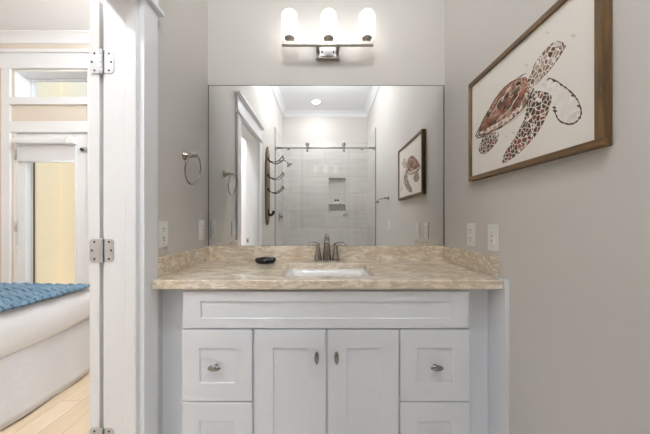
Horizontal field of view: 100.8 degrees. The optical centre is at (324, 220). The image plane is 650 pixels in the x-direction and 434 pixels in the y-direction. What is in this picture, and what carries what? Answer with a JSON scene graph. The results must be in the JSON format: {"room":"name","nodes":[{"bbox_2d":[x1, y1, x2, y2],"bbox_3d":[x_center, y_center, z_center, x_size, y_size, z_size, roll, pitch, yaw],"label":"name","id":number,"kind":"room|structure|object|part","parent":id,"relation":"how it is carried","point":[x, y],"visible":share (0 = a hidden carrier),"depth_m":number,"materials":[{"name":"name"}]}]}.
{"room":"bathroom","nodes":[
{"label":"bathroom","id":0,"kind":"room"},
{"bbox_2d":[0,372,89,433],"bbox_3d":[-2.755,1.210,0.815,3.730,0.100,4.210,0,0,0],"label":"floor","id":1,"kind":"structure","parent":0,"point":[67,412],"depth_m":1.59,"materials":[{"name":"brown wood"}]},
{"bbox_2d":[0,317,89,430],"bbox_3d":[-2.806,0.840,1.335,2.091,0.640,1.590,0,0,0],"label":"bed","id":2,"kind":"object","parent":1,"relation":"on","point":[31,376],"visible":0.67,"depth_m":1.69,"materials":[{"name":"white fabric"}]},
{"bbox_2d":[0,288,89,358],"bbox_3d":[-2.804,0.628,1.335,2.091,0.288,1.593,0,0,0],"label":"bedspread","id":3,"kind":"object","parent":2,"relation":"on","point":[23,327],"visible":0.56,"depth_m":1.68,"materials":[{"name":"white fabric"}]},
{"bbox_2d":[0,282,89,311],"bbox_3d":[-2.257,0.485,1.350,0.997,0.035,1.440,0,0,0],"label":"quilt","id":4,"kind":"object","parent":3,"relation":"on","point":[13,295],"visible":0.98,"depth_m":1.80,"materials":[{"name":"blue fabric"}]},
{"bbox_2d":[0,44,89,283],"bbox_3d":[-2.685,-0.365,2.830,3.870,3.050,0.180,0,0,0],"label":"wall","id":5,"kind":"structure","parent":0,"point":[19,112],"depth_m":2.74,"materials":[{"name":"paint"}]},
{"bbox_2d":[12,135,76,250],"bbox_3d":[-2.811,-0.269,2.701,0.616,1.158,0.071,0,0,0],"label":"roller shade","id":6,"kind":"object","parent":5,"relation":"attached to","point":[30,149],"visible":1,"depth_m":2.73,"materials":[{"name":"fabric"}]},
{"bbox_3d":[-3.111,-0.255,2.726,0.006,1.030,0.004,0,0,0],"label":"cord","id":7,"kind":"part","parent":6,"relation":"part of","materials":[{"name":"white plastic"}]},
{"bbox_2d":[0,49,89,68],"bbox_3d":[-2.790,-1.630,2.715,1.060,0.180,0.050,0,0,0],"label":"trim","id":8,"kind":"structure","parent":5,"relation":"attached to","point":[9,58],"depth_m":2.72,"materials":[{"name":"paint"}]},
{"bbox_2d":[0,30,89,43],"bbox_3d":[-2.695,-1.844,2.705,3.610,0.092,0.070,0,0,0],"label":"trim","id":9,"kind":"structure","parent":5,"relation":"attached to","point":[6,36],"depth_m":2.71,"materials":[{"name":"paint"}]},
{"bbox_2d":[1,68,89,288],"bbox_3d":[-2.790,-0.190,2.728,0.960,2.700,0.025,0,0,0],"label":"trim","id":10,"kind":"structure","parent":5,"relation":"attached to","point":[8,126],"depth_m":2.72,"materials":[{"name":"paint"}]},
{"bbox_2d":[14,134,86,284],"bbox_3d":[-2.779,0.131,2.750,0.761,2.035,0.080,0,0,0],"label":"door","id":11,"kind":"structure","parent":5,"relation":"in","point":[23,256],"depth_m":2.74,"materials":[{"name":"paint"}]},
{"bbox_2d":[14,70,86,96],"bbox_3d":[-2.772,-1.385,2.830,0.783,0.290,0.180,0,0,0],"label":"trim","id":12,"kind":"structure","parent":5,"relation":"attached to","point":[22,78],"depth_m":2.80,"materials":[{"name":"paint"}]},
{"bbox_2d":[14,133,86,281],"bbox_3d":[-2.772,0.130,2.800,0.783,2.060,0.120,0,0,0],"label":"trim","id":13,"kind":"structure","parent":5,"relation":"attached to","point":[14,133],"depth_m":2.74,"materials":[{"name":"paint"}]},
{"bbox_2d":[30,79,86,96],"bbox_3d":[-2.772,-1.385,2.900,0.759,0.266,0.040,0,0,0],"label":"window","id":14,"kind":"structure","parent":5,"relation":"in","point":[32,81],"depth_m":2.88,"materials":[{"name":"paint"}]},
{"bbox_2d":[35,82,59,283],"bbox_3d":[-4.330,-0.630,4.205,0.140,3.620,0.550,0,0,0],"label":"wall","id":15,"kind":"structure","parent":0,"point":[47,174],"depth_m":4.14,"materials":[{"name":"beige paint"}]},
{"bbox_2d":[33,162,34,282],"bbox_3d":[-4.258,-0.530,3.890,0.105,3.420,0.080,0,0,0],"label":"downpipe","id":16,"kind":"object","parent":15,"relation":"attached to","point":[33,162],"visible":0.02,"depth_m":3.91,"materials":[{"name":"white metal"}]},
{"bbox_2d":[0,0,102,29],"bbox_3d":[-2.755,-1.975,0.815,3.730,0.170,4.210,0,0,0],"label":"ceiling","id":17,"kind":"structure","parent":0,"point":[14,14],"depth_m":2.47,"materials":[{"name":"paint"}]},
{"bbox_2d":[60,82,86,283],"bbox_3d":[-2.630,-0.630,4.405,3.260,3.620,0.150,0,0,0],"label":"wall","id":18,"kind":"structure","parent":0,"point":[67,89],"depth_m":4.33,"materials":[{"name":"beige paint"}]},
{"bbox_2d":[158,0,207,433],"bbox_3d":[-0.785,-0.400,0.055,0.070,3.120,3.350,0,0,0],"label":"wall","id":19,"kind":"structure","parent":0,"point":[183,30],"depth_m":1.40,"materials":[{"name":"paint"}]},
{"bbox_2d":[139,0,157,433],"bbox_3d":[-0.740,0.128,0.746,0.021,2.065,0.864,0,0,0],"label":"trim","id":20,"kind":"structure","parent":19,"relation":"attached to","point":[148,17],"depth_m":1.11,"materials":[{"name":"paint"}]},
{"bbox_2d":[147,0,164,16],"bbox_3d":[-0.725,-0.993,0.746,0.051,0.175,0.932,0,0,0],"label":"trim","id":21,"kind":"structure","parent":19,"relation":"attached to","point":[154,3],"depth_m":1.15,"materials":[{"name":"paint"}]},
{"bbox_2d":[158,221,167,247],"bbox_3d":[-0.745,0.062,1.244,0.009,0.120,0.073,0,0,0],"label":"wall outlet","id":22,"kind":"object","parent":19,"relation":"attached to","point":[162,225],"visible":0.94,"depth_m":1.24,"materials":[{"name":"white plastic"}]},
{"bbox_2d":[158,246,209,276],"bbox_3d":[-0.739,0.206,1.447,0.020,0.089,0.524,0,0,0],"label":"backsplash","id":23,"kind":"structure","parent":19,"relation":"attached to","point":[170,263],"depth_m":1.37,"materials":[{"name":"beige stone"}]},
{"bbox_2d":[182,151,200,184],"bbox_3d":[-0.714,-0.279,1.420,0.072,0.185,0.168,0,0,0],"label":"towel ring","id":24,"kind":"object","parent":19,"relation":"attached to","point":[185,155],"visible":1,"depth_m":1.42,"materials":[{"name":"silver metal"}]},
{"bbox_3d":[-0.714,-0.347,1.440,0.070,0.050,0.050,0,0,0],"label":"post","id":25,"kind":"part","parent":24,"relation":"part of","materials":[{"name":"silver metal"}]},
{"bbox_2d":[199,220,204,239],"bbox_3d":[-0.744,0.058,1.638,0.011,0.120,0.073,0,0,0],"label":"light switch","id":26,"kind":"object","parent":19,"relation":"attached to","point":[201,222],"visible":1,"depth_m":1.63,"materials":[{"name":"white plastic"}]},
{"bbox_2d":[208,0,444,84],"bbox_3d":[0.072,-0.400,1.790,1.645,3.120,0.120,0,0,0],"label":"wall","id":27,"kind":"structure","parent":0,"point":[245,39],"depth_m":1.73,"materials":[{"name":"paint"}]},
{"bbox_2d":[208,85,444,245],"bbox_3d":[0.011,-0.353,1.726,1.514,1.028,0.007,0,0,0],"label":"mirror","id":28,"kind":"object","parent":27,"relation":"attached to","point":[289,165],"visible":0.98,"depth_m":1.72,"materials":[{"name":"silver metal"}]},
{"bbox_2d":[210,246,442,259],"bbox_3d":[0.013,0.206,1.719,1.523,0.089,0.020,0,0,0],"label":"backsplash","id":29,"kind":"structure","parent":27,"relation":"attached to","point":[216,252],"depth_m":1.71,"materials":[{"name":"beige stone"}]},
{"bbox_2d":[282,8,374,59],"bbox_3d":[0.023,-1.146,1.651,0.562,0.238,0.158,0,0,0],"label":"vanity light","id":30,"kind":"object","parent":27,"relation":"attached to","point":[328,47],"visible":1,"depth_m":1.60,"materials":[{"name":"white glass"}]},
{"bbox_3d":[-0.210,-1.181,1.620,0.096,0.168,0.096,0,0,0],"label":"lamp shade","id":31,"kind":"part","parent":30,"relation":"part of","materials":[{"name":"white glass"}]},
{"bbox_3d":[-0.041,-1.074,1.659,0.022,0.030,0.090,0,0,0],"label":"arm","id":32,"kind":"part","parent":30,"relation":"part of","materials":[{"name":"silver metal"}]},
{"bbox_3d":[0.021,-1.086,1.701,0.096,0.094,0.006,0,0,0],"label":"plate","id":33,"kind":"part","parent":30,"relation":"part of","materials":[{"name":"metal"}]},
{"bbox_3d":[0.025,-1.181,1.620,0.096,0.168,0.096,0,0,0],"label":"lamp shade","id":34,"kind":"part","parent":30,"relation":"part of","materials":[{"name":"white glass"}]},
{"bbox_3d":[0.256,-1.181,1.620,0.096,0.168,0.096,0,0,0],"label":"lamp shade","id":35,"kind":"part","parent":30,"relation":"part of","materials":[{"name":"white glass"}]},
{"bbox_2d":[445,0,649,433],"bbox_3d":[0.835,-0.400,0.155,0.120,3.120,3.150,0,0,0],"label":"wall","id":36,"kind":"structure","parent":0,"point":[573,253],"depth_m":0.85,"materials":[{"name":"paint"}]},
{"bbox_2d":[467,223,474,246],"bbox_3d":[0.770,0.075,1.415,0.009,0.120,0.073,0,0,0],"label":"wall outlet","id":37,"kind":"object","parent":36,"relation":"attached to","point":[470,226],"visible":1,"depth_m":1.41,"materials":[{"name":"white plastic"}]},
{"bbox_2d":[443,246,498,276],"bbox_3d":[0.764,0.206,1.450,0.020,0.089,0.519,0,0,0],"label":"backsplash","id":38,"kind":"structure","parent":36,"relation":"attached to","point":[483,263],"depth_m":1.36,"materials":[{"name":"beige stone"}]},
{"bbox_2d":[488,225,497,251],"bbox_3d":[0.769,0.079,1.233,0.010,0.120,0.073,0,0,0],"label":"light switch","id":39,"kind":"object","parent":36,"relation":"attached to","point":[492,229],"visible":1,"depth_m":1.22,"materials":[{"name":"white plastic"}]},
{"bbox_2d":[468,0,612,180],"bbox_3d":[0.759,-0.452,1.057,0.030,0.500,0.670,0,0,0],"label":"framed picture","id":40,"kind":"object","parent":36,"relation":"attached to","point":[548,96],"visible":1,"depth_m":0.90,"materials":[{"name":"white paper"}]},
{"bbox_3d":[0.759,-0.452,1.381,0.030,0.458,0.021,0,0,0],"label":"frame rail","id":41,"kind":"part","parent":40,"relation":"part of","materials":[{"name":"brown wood"}]},
{"bbox_3d":[0.759,-0.692,1.057,0.030,0.021,0.670,0,0,0],"label":"frame rail","id":42,"kind":"part","parent":40,"relation":"part of","materials":[{"name":"brown wood"}]},
{"bbox_2d":[475,31,581,162],"bbox_3d":[0.753,-0.441,1.064,0.001,0.401,0.556,0,0,0],"label":"print","id":43,"kind":"object","parent":40,"relation":"on","point":[530,107],"depth_m":0.97},
{"bbox_3d":[0.759,-0.212,1.057,0.030,0.021,0.670,0,0,0],"label":"frame rail","id":44,"kind":"part","parent":40,"relation":"part of","materials":[{"name":"brown wood"}]},
{"bbox_3d":[0.759,-0.452,0.733,0.030,0.458,0.021,0,0,0],"label":"frame rail","id":45,"kind":"part","parent":40,"relation":"part of","materials":[{"name":"brown wood"}]},
{"bbox_3d":[0.003,1.210,0.115,1.785,0.100,3.470,0,0,0],"label":"floor","id":46,"kind":"structure","parent":0,"visible":0},
{"bbox_2d":[162,260,508,433],"bbox_3d":[0.013,0.706,1.423,1.524,0.908,0.603,0,0,0],"label":"vanity cabinet","id":47,"kind":"object","parent":46,"relation":"on","point":[235,361],"visible":0.98,"depth_m":1.15,"materials":[{"name":"paint"}]},
{"bbox_3d":[-0.679,0.327,1.240,0.140,0.067,0.004,0,0,0],"label":"filler rail","id":48,"kind":"part","parent":47,"relation":"part of","materials":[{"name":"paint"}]},
{"bbox_3d":[-0.679,0.727,1.251,0.140,0.867,0.018,0,0,0],"label":"filler panel","id":49,"kind":"part","parent":47,"relation":"part of","materials":[{"name":"paint"}]},
{"bbox_3d":[-0.464,0.621,1.136,0.054,0.025,0.028,0,0,0],"label":"knob","id":50,"kind":"part","parent":47,"relation":"part of","materials":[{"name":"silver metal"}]},
{"bbox_3d":[-0.460,0.928,1.160,0.299,0.298,0.020,0,0,0],"label":"drawer","id":51,"kind":"part","parent":47,"relation":"part of","materials":[{"name":"paint"}]},
{"bbox_3d":[-0.460,0.621,1.160,0.299,0.305,0.020,0,0,0],"label":"drawer","id":52,"kind":"part","parent":47,"relation":"part of","materials":[{"name":"paint"}]},
{"bbox_3d":[-0.147,0.773,1.160,0.305,0.609,0.020,0,0,0],"label":"door","id":53,"kind":"part","parent":47,"relation":"part of","materials":[{"name":"paint"}]},
{"bbox_3d":[-0.033,0.577,1.136,0.020,0.054,0.028,0,0,0],"label":"knob","id":54,"kind":"part","parent":47,"relation":"part of","materials":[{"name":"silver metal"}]},
{"bbox_2d":[152,246,502,288],"bbox_3d":[0.013,0.227,1.430,1.524,0.129,0.600,0,0,0],"label":"countertop","id":55,"kind":"structure","parent":47,"relation":"on","point":[207,267],"depth_m":1.35,"materials":[{"name":"beige stone"}]},
{"bbox_2d":[255,257,275,263],"bbox_3d":[-0.347,0.233,1.585,0.124,0.037,0.105,0,0,0],"label":"soap dish","id":56,"kind":"object","parent":55,"relation":"on","point":[260,260],"visible":1,"depth_m":1.55,"materials":[{"name":"black ceramic"}]},
{"bbox_2d":[307,235,346,261],"bbox_3d":[0.015,0.169,1.603,0.242,0.164,0.138,0,0,0],"label":"faucet","id":57,"kind":"object","parent":55,"relation":"on","point":[326,250],"visible":1,"depth_m":1.63,"materials":[{"name":"silver metal"}]},
{"bbox_3d":[-0.039,0.199,1.645,0.051,0.093,0.051,0,0,0],"label":"handle","id":58,"kind":"part","parent":57,"relation":"part of","materials":[{"name":"silver metal"}]},
{"bbox_3d":[0.015,0.166,1.603,0.054,0.158,0.138,0,0,0],"label":"spout","id":59,"kind":"part","parent":57,"relation":"part of","materials":[{"name":"silver metal"}]},
{"bbox_3d":[0.069,0.199,1.645,0.051,0.093,0.051,0,0,0],"label":"handle","id":60,"kind":"part","parent":57,"relation":"part of","materials":[{"name":"silver metal"}]},
{"bbox_2d":[285,269,369,275],"bbox_3d":[0.015,0.356,1.397,0.459,0.150,0.369,0,0,0],"label":"sink","id":61,"kind":"object","parent":55,"relation":"in","point":[292,272],"visible":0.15,"depth_m":1.56,"materials":[{"name":"white ceramic"}]},
{"bbox_3d":[0.050,0.577,1.136,0.020,0.054,0.028,0,0,0],"label":"knob","id":62,"kind":"part","parent":47,"relation":"part of","materials":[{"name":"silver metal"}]},
{"bbox_3d":[0.166,0.773,1.160,0.303,0.609,0.020,0,0,0],"label":"door","id":63,"kind":"part","parent":47,"relation":"part of","materials":[{"name":"paint"}]},
{"bbox_3d":[0.472,0.928,1.160,0.295,0.298,0.020,0,0,0],"label":"drawer","id":64,"kind":"part","parent":47,"relation":"part of","materials":[{"name":"paint"}]},
{"bbox_3d":[0.472,0.621,1.160,0.295,0.305,0.020,0,0,0],"label":"drawer","id":65,"kind":"part","parent":47,"relation":"part of","materials":[{"name":"paint"}]},
{"bbox_3d":[0.472,0.621,1.136,0.054,0.025,0.028,0,0,0],"label":"knob","id":66,"kind":"part","parent":47,"relation":"part of","materials":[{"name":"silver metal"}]},
{"bbox_3d":[0.765,0.706,1.425,0.019,0.908,0.599,0,0,0],"label":"panel","id":67,"kind":"part","parent":47,"relation":"part of","materials":[{"name":"paint"}]},
{"bbox_3d":[0.687,0.327,1.240,0.134,0.067,0.004,0,0,0],"label":"filler rail","id":68,"kind":"part","parent":47,"relation":"part of","materials":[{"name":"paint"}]},
{"bbox_3d":[0.687,0.727,1.251,0.134,0.867,0.018,0,0,0],"label":"filler panel","id":69,"kind":"part","parent":47,"relation":"part of","materials":[{"name":"paint"}]},
{"bbox_3d":[-0.855,-0.365,0.785,0.070,3.050,3.910,0,0,0],"label":"wall","id":70,"kind":"structure","parent":0,"visible":0},
{"bbox_2d":[89,0,113,433],"bbox_3d":[-0.897,0.129,1.417,0.102,2.038,0.696,0,0,0],"label":"door","id":71,"kind":"structure","parent":70,"relation":"in","point":[101,250],"depth_m":1.08,"materials":[{"name":"paint"}]},
{"bbox_2d":[103,0,138,433],"bbox_3d":[-0.820,0.121,0.746,0.140,2.078,0.712,0,0,0],"label":"trim","id":72,"kind":"structure","parent":70,"relation":"attached to","point":[113,10],"depth_m":1.08,"materials":[{"name":"paint"}]}
]}

